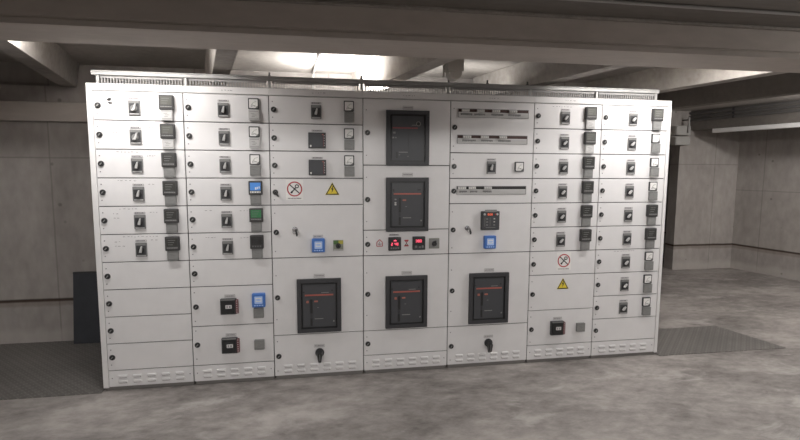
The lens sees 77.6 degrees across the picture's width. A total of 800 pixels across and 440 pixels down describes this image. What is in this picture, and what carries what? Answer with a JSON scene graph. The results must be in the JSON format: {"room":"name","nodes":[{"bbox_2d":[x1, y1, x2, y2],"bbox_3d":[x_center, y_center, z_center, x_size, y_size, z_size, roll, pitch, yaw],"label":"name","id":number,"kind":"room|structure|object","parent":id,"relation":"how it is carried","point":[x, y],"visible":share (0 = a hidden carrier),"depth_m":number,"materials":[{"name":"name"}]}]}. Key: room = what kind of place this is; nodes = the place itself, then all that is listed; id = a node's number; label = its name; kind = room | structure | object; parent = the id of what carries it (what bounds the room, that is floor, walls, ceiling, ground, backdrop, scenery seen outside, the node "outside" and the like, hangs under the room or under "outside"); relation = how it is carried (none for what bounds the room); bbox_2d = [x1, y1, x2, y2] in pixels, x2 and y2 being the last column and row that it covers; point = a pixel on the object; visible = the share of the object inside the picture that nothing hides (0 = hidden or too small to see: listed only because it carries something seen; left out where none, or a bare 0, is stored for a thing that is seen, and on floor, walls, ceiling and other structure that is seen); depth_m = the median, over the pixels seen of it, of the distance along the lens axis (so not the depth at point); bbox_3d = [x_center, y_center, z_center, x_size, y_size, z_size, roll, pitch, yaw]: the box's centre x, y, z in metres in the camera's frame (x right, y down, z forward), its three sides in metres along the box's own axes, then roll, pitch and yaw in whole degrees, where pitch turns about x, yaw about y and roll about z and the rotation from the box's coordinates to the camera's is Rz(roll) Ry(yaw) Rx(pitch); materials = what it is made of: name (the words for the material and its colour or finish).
{"room":"electrical room","nodes":[
{"label":"electrical room","id":0,"kind":"room"},
{"bbox_2d":[0,62,644,343],"bbox_3d":[-2.218,-0.153,4.793,10.250,2.550,0.200,-1,6,-10],"label":"wall","id":1,"kind":"structure","parent":0,"point":[47,236],"depth_m":4.53,"materials":[{"name":"concrete"}]},
{"bbox_2d":[0,101,87,121],"bbox_3d":[-2.193,-0.976,4.586,10.250,0.170,0.045,-1,6,-10],"label":"trim","id":2,"kind":"structure","parent":1,"relation":"attached to","point":[9,110],"depth_m":4.40,"materials":[{"name":"concrete"}]},
{"bbox_2d":[0,253,799,439],"bbox_3d":[1.150,1.451,2.593,16.491,0.150,13.200,-1,6,-10],"label":"floor","id":3,"kind":"structure","parent":0,"point":[751,394],"depth_m":3.51,"materials":[{"name":"concrete"}]},
{"bbox_2d":[0,340,105,399],"bbox_3d":[-4.658,1.220,3.777,4.858,0.006,1.220,-1,6,-10],"label":"plate","id":4,"kind":"object","parent":3,"relation":"on","point":[55,368],"visible":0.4,"depth_m":3.98,"materials":[{"name":"metal"}]},
{"bbox_2d":[73,271,100,343],"bbox_3d":[-2.654,0.805,4.648,0.720,0.659,0.099,-1,6,-10],"label":"leaning board","id":5,"kind":"object","parent":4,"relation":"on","point":[86,320],"visible":0.41,"depth_m":4.59,"materials":[{"name":"plastic"}]},
{"bbox_2d":[86,83,195,389],"bbox_3d":[-1.904,0.118,3.892,0.623,2.202,0.731,-1,6,-10],"label":"tall cabinet","id":6,"kind":"object","parent":3,"relation":"on","point":[136,132],"visible":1,"depth_m":3.55,"materials":[{"name":"metal"}]},
{"bbox_2d":[128,100,140,114],"bbox_3d":[-1.848,-0.781,3.451,0.076,0.100,0.026,-1,6,-10],"label":"switch","id":7,"kind":"object","parent":6,"relation":"attached to","point":[134,106],"depth_m":3.45,"materials":[{"name":"grey plastic"}]},
{"bbox_2d":[129,129,141,143],"bbox_3d":[-1.849,-0.582,3.472,0.076,0.100,0.026,-1,6,-10],"label":"switch","id":8,"kind":"object","parent":6,"relation":"attached to","point":[135,135],"depth_m":3.48,"materials":[{"name":"grey plastic"}]},
{"bbox_2d":[131,158,142,172],"bbox_3d":[-1.850,-0.383,3.493,0.076,0.100,0.026,-1,6,-10],"label":"switch","id":9,"kind":"object","parent":6,"relation":"attached to","point":[136,163],"depth_m":3.50,"materials":[{"name":"grey plastic"}]},
{"bbox_2d":[132,187,144,200],"bbox_3d":[-1.851,-0.184,3.514,0.076,0.100,0.026,-1,6,-10],"label":"switch","id":10,"kind":"object","parent":6,"relation":"attached to","point":[138,193],"depth_m":3.52,"materials":[{"name":"grey plastic"}]},
{"bbox_2d":[134,215,145,228],"bbox_3d":[-1.852,0.015,3.535,0.076,0.100,0.026,-1,6,-10],"label":"switch","id":11,"kind":"object","parent":6,"relation":"attached to","point":[139,220],"depth_m":3.54,"materials":[{"name":"grey plastic"}]},
{"bbox_2d":[135,243,147,256],"bbox_3d":[-1.853,0.214,3.556,0.076,0.100,0.026,-1,6,-10],"label":"switch","id":12,"kind":"object","parent":6,"relation":"attached to","point":[141,249],"depth_m":3.56,"materials":[{"name":"grey plastic"}]},
{"bbox_2d":[90,70,659,99],"bbox_3d":[-0.023,-1.068,4.107,4.425,0.130,0.547,-1,6,-10],"label":"ventilation grille","id":13,"kind":"object","parent":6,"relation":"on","point":[107,75],"visible":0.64,"depth_m":3.83,"materials":[{"name":"metal"}]},
{"bbox_2d":[182,86,274,383],"bbox_3d":[-1.306,0.110,3.992,0.587,2.202,0.737,-1,6,-10],"label":"tall cabinet","id":14,"kind":"object","parent":3,"relation":"on","point":[227,132],"visible":0.99,"depth_m":3.66,"materials":[{"name":"metal"}]},
{"bbox_2d":[217,103,228,116],"bbox_3d":[-1.264,-0.788,3.553,0.076,0.100,0.026,-1,6,-10],"label":"switch","id":15,"kind":"object","parent":14,"relation":"attached to","point":[222,108],"depth_m":3.56,"materials":[{"name":"grey plastic"}]},
{"bbox_2d":[218,131,229,144],"bbox_3d":[-1.265,-0.590,3.574,0.076,0.100,0.026,-1,6,-10],"label":"switch","id":16,"kind":"object","parent":14,"relation":"attached to","point":[223,136],"depth_m":3.58,"materials":[{"name":"grey plastic"}]},
{"bbox_2d":[219,159,230,172],"bbox_3d":[-1.266,-0.391,3.595,0.076,0.100,0.026,-1,6,-10],"label":"switch","id":17,"kind":"object","parent":14,"relation":"attached to","point":[224,164],"depth_m":3.60,"materials":[{"name":"grey plastic"}]},
{"bbox_2d":[220,187,231,199],"bbox_3d":[-1.267,-0.192,3.615,0.076,0.100,0.026,-1,6,-10],"label":"switch","id":18,"kind":"object","parent":14,"relation":"attached to","point":[225,192],"depth_m":3.62,"materials":[{"name":"grey plastic"}]},
{"bbox_2d":[221,214,232,227],"bbox_3d":[-1.268,0.007,3.636,0.076,0.100,0.026,-1,6,-10],"label":"switch","id":19,"kind":"object","parent":14,"relation":"attached to","point":[226,219],"depth_m":3.64,"materials":[{"name":"grey plastic"}]},
{"bbox_2d":[222,241,232,254],"bbox_3d":[-1.269,0.206,3.657,0.076,0.100,0.026,-1,6,-10],"label":"switch","id":20,"kind":"object","parent":14,"relation":"attached to","point":[227,246],"depth_m":3.66,"materials":[{"name":"grey plastic"}]},
{"bbox_2d":[268,88,362,378],"bbox_3d":[-0.676,0.103,4.086,0.686,2.202,0.768,-1,6,-10],"label":"tall cabinet","id":21,"kind":"object","parent":3,"relation":"on","point":[316,136],"visible":1,"depth_m":3.77,"materials":[{"name":"metal"}]},
{"bbox_2d":[311,105,320,118],"bbox_3d":[-0.618,-0.797,3.665,0.076,0.100,0.026,-1,6,-10],"label":"switch","id":22,"kind":"object","parent":21,"relation":"attached to","point":[315,109],"depth_m":3.67,"materials":[{"name":"grey plastic"}]},
{"bbox_2d":[333,240,342,250],"bbox_3d":[-0.470,0.196,3.789,0.076,0.082,0.040,-1,6,-10],"label":"switch","id":23,"kind":"object","parent":21,"relation":"attached to","point":[337,244],"depth_m":3.80,"materials":[{"name":"grey plastic"}]},
{"bbox_2d":[363,91,450,372],"bbox_3d":[-0.004,0.093,4.217,0.680,2.202,0.740,-1,6,-10],"label":"tall cabinet","id":24,"kind":"object","parent":3,"relation":"on","point":[406,136],"visible":0.99,"depth_m":3.88,"materials":[{"name":"metal"}]},
{"bbox_2d":[429,238,438,248],"bbox_3d":[0.273,0.186,3.918,0.082,0.082,0.040,-1,6,-10],"label":"switch","id":25,"kind":"object","parent":24,"relation":"attached to","point":[433,242],"depth_m":3.92,"materials":[{"name":"grey plastic"}]},
{"bbox_2d":[446,94,534,367],"bbox_3d":[0.674,0.085,4.320,0.690,2.202,0.768,-1,6,-10],"label":"tall cabinet","id":26,"kind":"object","parent":3,"relation":"on","point":[490,164],"visible":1,"depth_m":4.00,"materials":[{"name":"metal"}]},
{"bbox_2d":[486,161,495,173],"bbox_3d":[0.727,-0.415,3.941,0.076,0.100,0.026,-1,6,-10],"label":"switch","id":27,"kind":"object","parent":26,"relation":"attached to","point":[490,165],"depth_m":3.94,"materials":[{"name":"grey plastic"}]},
{"bbox_2d":[525,97,602,362],"bbox_3d":[1.303,0.075,4.445,0.588,2.202,0.737,-1,6,-10],"label":"tall cabinet","id":28,"kind":"object","parent":3,"relation":"on","point":[566,131],"visible":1,"depth_m":4.11,"materials":[{"name":"metal"}]},
{"bbox_2d":[556,234,564,246],"bbox_3d":[1.333,0.171,4.109,0.076,0.100,0.026,-1,6,-10],"label":"switch","id":29,"kind":"object","parent":28,"relation":"attached to","point":[560,238],"depth_m":4.11,"materials":[{"name":"grey plastic"}]},
{"bbox_2d":[557,210,565,222],"bbox_3d":[1.334,-0.028,4.088,0.076,0.100,0.026,-1,6,-10],"label":"switch","id":30,"kind":"object","parent":28,"relation":"attached to","point":[561,214],"depth_m":4.09,"materials":[{"name":"grey plastic"}]},
{"bbox_2d":[558,186,566,197],"bbox_3d":[1.335,-0.227,4.067,0.076,0.100,0.026,-1,6,-10],"label":"switch","id":31,"kind":"object","parent":28,"relation":"attached to","point":[562,190],"depth_m":4.07,"materials":[{"name":"grey plastic"}]},
{"bbox_2d":[559,162,567,173],"bbox_3d":[1.336,-0.425,4.046,0.076,0.100,0.026,-1,6,-10],"label":"switch","id":32,"kind":"object","parent":28,"relation":"attached to","point":[563,166],"depth_m":4.05,"materials":[{"name":"grey plastic"}]},
{"bbox_2d":[560,137,568,148],"bbox_3d":[1.337,-0.624,4.025,0.076,0.100,0.026,-1,6,-10],"label":"switch","id":33,"kind":"object","parent":28,"relation":"attached to","point":[564,141],"depth_m":4.03,"materials":[{"name":"grey plastic"}]},
{"bbox_2d":[561,111,569,123],"bbox_3d":[1.338,-0.823,4.005,0.076,0.100,0.026,-1,6,-10],"label":"switch","id":34,"kind":"object","parent":28,"relation":"attached to","point":[565,115],"depth_m":4.01,"materials":[{"name":"grey plastic"}]},
{"bbox_2d":[589,99,671,357],"bbox_3d":[1.904,0.067,4.553,0.631,2.202,0.731,-1,6,-10],"label":"tall cabinet","id":35,"kind":"object","parent":3,"relation":"on","point":[635,134],"visible":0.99,"depth_m":4.22,"materials":[{"name":"metal"}]},
{"bbox_2d":[619,302,627,313],"bbox_3d":[1.926,0.760,4.275,0.076,0.100,0.026,-1,6,-10],"label":"switch","id":36,"kind":"object","parent":35,"relation":"attached to","point":[623,306],"depth_m":4.28,"materials":[{"name":"grey plastic"}]},
{"bbox_2d":[620,279,628,290],"bbox_3d":[1.927,0.561,4.254,0.076,0.100,0.026,-1,6,-10],"label":"switch","id":37,"kind":"object","parent":35,"relation":"attached to","point":[624,283],"depth_m":4.26,"materials":[{"name":"grey plastic"}]},
{"bbox_2d":[621,256,629,267],"bbox_3d":[1.928,0.362,4.233,0.076,0.100,0.026,-1,6,-10],"label":"switch","id":38,"kind":"object","parent":35,"relation":"attached to","point":[625,260],"depth_m":4.24,"materials":[{"name":"grey plastic"}]},
{"bbox_2d":[622,233,631,244],"bbox_3d":[1.929,0.163,4.212,0.076,0.100,0.026,-1,6,-10],"label":"switch","id":39,"kind":"object","parent":35,"relation":"attached to","point":[626,237],"depth_m":4.22,"materials":[{"name":"grey plastic"}]},
{"bbox_2d":[624,210,632,221],"bbox_3d":[1.930,-0.036,4.191,0.076,0.100,0.026,-1,6,-10],"label":"switch","id":40,"kind":"object","parent":35,"relation":"attached to","point":[628,214],"depth_m":4.19,"materials":[{"name":"grey plastic"}]},
{"bbox_2d":[625,186,633,197],"bbox_3d":[1.931,-0.235,4.170,0.076,0.100,0.026,-1,6,-10],"label":"switch","id":41,"kind":"object","parent":35,"relation":"attached to","point":[629,190],"depth_m":4.17,"materials":[{"name":"grey plastic"}]},
{"bbox_2d":[626,162,634,173],"bbox_3d":[1.932,-0.433,4.150,0.076,0.100,0.026,-1,6,-10],"label":"switch","id":42,"kind":"object","parent":35,"relation":"attached to","point":[630,166],"depth_m":4.15,"materials":[{"name":"grey plastic"}]},
{"bbox_2d":[627,138,636,149],"bbox_3d":[1.933,-0.632,4.129,0.076,0.100,0.026,-1,6,-10],"label":"switch","id":43,"kind":"object","parent":35,"relation":"attached to","point":[631,142],"depth_m":4.13,"materials":[{"name":"grey plastic"}]},
{"bbox_2d":[629,113,637,125],"bbox_3d":[1.933,-0.831,4.108,0.076,0.100,0.026,-1,6,-10],"label":"switch","id":44,"kind":"object","parent":35,"relation":"attached to","point":[633,117],"depth_m":4.11,"materials":[{"name":"grey plastic"}]},
{"bbox_2d":[655,326,784,355],"bbox_3d":[2.857,1.150,4.791,1.286,0.006,0.675,-1,6,-10],"label":"plate","id":45,"kind":"object","parent":3,"relation":"on","point":[701,339],"visible":0.79,"depth_m":4.72,"materials":[{"name":"metal"}]},
{"bbox_2d":[0,0,799,110],"bbox_3d":[1.163,-1.245,2.309,16.491,0.227,13.200,-1,6,-10],"label":"ceiling","id":46,"kind":"structure","parent":0,"point":[84,54],"depth_m":3.95,"materials":[{"name":"concrete"}]},
{"bbox_2d":[0,40,78,86],"bbox_3d":[-2.628,-1.208,3.618,0.194,0.209,1.820,-2,6,-22],"label":"ceiling beam","id":47,"kind":"structure","parent":46,"relation":"attached to","point":[48,59],"depth_m":3.62,"materials":[{"name":"concrete"}]},
{"bbox_2d":[204,49,237,85],"bbox_3d":[-1.384,-1.224,3.826,0.194,0.209,1.837,-2,6,-22],"label":"ceiling beam","id":48,"kind":"structure","parent":46,"relation":"attached to","point":[217,61],"depth_m":3.48,"materials":[{"name":"concrete"}]},
{"bbox_2d":[312,53,321,88],"bbox_3d":[-0.629,-0.664,3.992,0.024,1.348,1.796,-1,6,-14],"label":"conduit","id":49,"kind":"object","parent":46,"relation":"attached to","point":[319,54],"visible":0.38,"depth_m":4.36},
{"bbox_2d":[0,0,799,72],"bbox_3d":[0.109,-1.128,2.984,14.248,0.209,0.397,-1,6,-9],"label":"ceiling beam","id":50,"kind":"structure","parent":46,"relation":"attached to","point":[201,24],"depth_m":2.82,"materials":[{"name":"concrete"}]},
{"bbox_2d":[240,0,799,31],"bbox_3d":[0.147,-1.175,2.763,14.243,0.016,0.034,-1,6,-9],"label":"trim","id":51,"kind":"structure","parent":50,"relation":"attached to","point":[312,2],"depth_m":2.84,"materials":[{"name":"concrete"}]},
{"bbox_2d":[352,56,455,90],"bbox_3d":[-0.031,-1.241,4.053,0.194,0.209,1.854,-2,6,-22],"label":"ceiling beam","id":52,"kind":"structure","parent":46,"relation":"attached to","point":[383,67],"depth_m":3.90,"materials":[{"name":"concrete"}]},
{"bbox_2d":[443,59,463,81],"bbox_3d":[0.369,-1.133,3.489,0.140,0.304,0.100,-1,6,-10],"label":"ceiling sensor","id":53,"kind":"object","parent":46,"relation":"hanging from","point":[454,69],"visible":0.6,"depth_m":3.46,"materials":[{"name":"grey plastic"}]},
{"bbox_2d":[473,62,627,94],"bbox_3d":[1.184,-1.256,4.256,0.194,0.209,1.870,-2,6,-22],"label":"ceiling beam","id":54,"kind":"structure","parent":46,"relation":"attached to","point":[534,73],"depth_m":4.14,"materials":[{"name":"concrete"}]},
{"bbox_2d":[567,0,799,15],"bbox_3d":[0.150,-1.141,2.458,14.142,0.017,0.017,-1,6,-10],"label":"conduit","id":55,"kind":"object","parent":46,"relation":"attached to","point":[597,1],"visible":1,"depth_m":2.70,"materials":[{"name":"metal"}]},
{"bbox_2d":[587,67,787,97],"bbox_3d":[2.438,-1.272,4.465,0.194,0.209,1.886,-2,6,-22],"label":"ceiling beam","id":56,"kind":"structure","parent":46,"relation":"attached to","point":[663,79],"depth_m":4.38,"materials":[{"name":"concrete"}]},
{"bbox_2d":[657,73,799,109],"bbox_3d":[3.285,-1.395,5.669,0.194,0.209,4.062,-2,6,-22],"label":"ceiling beam","id":57,"kind":"structure","parent":46,"relation":"attached to","point":[785,84],"depth_m":5.09,"materials":[{"name":"concrete"}]},
{"bbox_2d":[690,99,799,130],"bbox_3d":[5.821,-1.385,6.121,0.900,0.299,4.204,-2,6,-22],"label":"ceiling beam","id":58,"kind":"structure","parent":46,"relation":"attached to","point":[707,125],"depth_m":7.08,"materials":[{"name":"concrete"}]},
{"bbox_2d":[689,100,799,114],"bbox_3d":[5.344,-1.488,6.027,0.045,0.045,3.992,-2,6,-22],"label":"conduit","id":59,"kind":"object","parent":58,"relation":"attached to","point":[796,101],"visible":1,"depth_m":7.03,"materials":[{"name":"plastic"}]},
{"bbox_2d":[689,104,799,117],"bbox_3d":[5.344,-1.434,6.032,0.045,0.045,3.992,-2,6,-22],"label":"conduit","id":60,"kind":"object","parent":58,"relation":"attached to","point":[789,106],"visible":0.91,"depth_m":7.04,"materials":[{"name":"plastic"}]},
{"bbox_2d":[690,109,799,121],"bbox_3d":[5.344,-1.379,6.038,0.045,0.045,3.992,-2,6,-22],"label":"conduit","id":61,"kind":"object","parent":58,"relation":"attached to","point":[791,110],"visible":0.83,"depth_m":7.04,"materials":[{"name":"plastic"}]},
{"bbox_2d":[712,122,799,132],"bbox_3d":[5.476,-1.184,5.929,0.093,0.061,3.601,-2,6,-22],"label":"cable trunking","id":62,"kind":"object","parent":58,"relation":"attached to","point":[797,124],"visible":1,"depth_m":6.96,"materials":[{"name":"paint"}]},
{"bbox_2d":[663,145,670,252],"bbox_3d":[3.736,-0.611,9.421,3.075,2.550,0.100,-1,6,-10],"label":"wall","id":63,"kind":"structure","parent":0,"point":[669,145],"depth_m":9.64,"materials":[{"name":"concrete"}]},
{"bbox_2d":[664,111,739,269],"bbox_3d":[4.132,-0.462,8.026,3.375,2.550,0.200,-1,6,-10],"label":"wall","id":64,"kind":"structure","parent":0,"point":[703,172],"depth_m":8.09,"materials":[{"name":"concrete"}]},
{"bbox_2d":[671,137,689,144],"bbox_3d":[4.421,-1.245,7.832,0.260,0.130,0.114,-1,6,-10],"label":"junction box","id":65,"kind":"object","parent":64,"relation":"attached to","point":[674,140],"visible":1,"depth_m":7.78,"materials":[{"name":"plastic"}]},
{"bbox_2d":[671,126,690,135],"bbox_3d":[4.422,-1.404,7.816,0.260,0.145,0.114,-1,6,-10],"label":"junction box","id":66,"kind":"object","parent":64,"relation":"attached to","point":[676,130],"visible":1,"depth_m":7.76,"materials":[{"name":"plastic"}]},
{"bbox_2d":[683,117,689,132],"bbox_3d":[4.494,-1.488,7.804,0.028,0.240,0.143,-1,6,-10],"label":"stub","id":67,"kind":"object","parent":64,"relation":"attached to","point":[688,119],"visible":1,"depth_m":7.74,"materials":[{"name":"grey metal"}]},
{"bbox_2d":[730,127,799,280],"bbox_3d":[7.760,0.088,2.947,0.195,2.550,11.823,-2,6,-22],"label":"wall","id":68,"kind":"structure","parent":0,"point":[766,224],"depth_m":7.71,"materials":[{"name":"concrete"}]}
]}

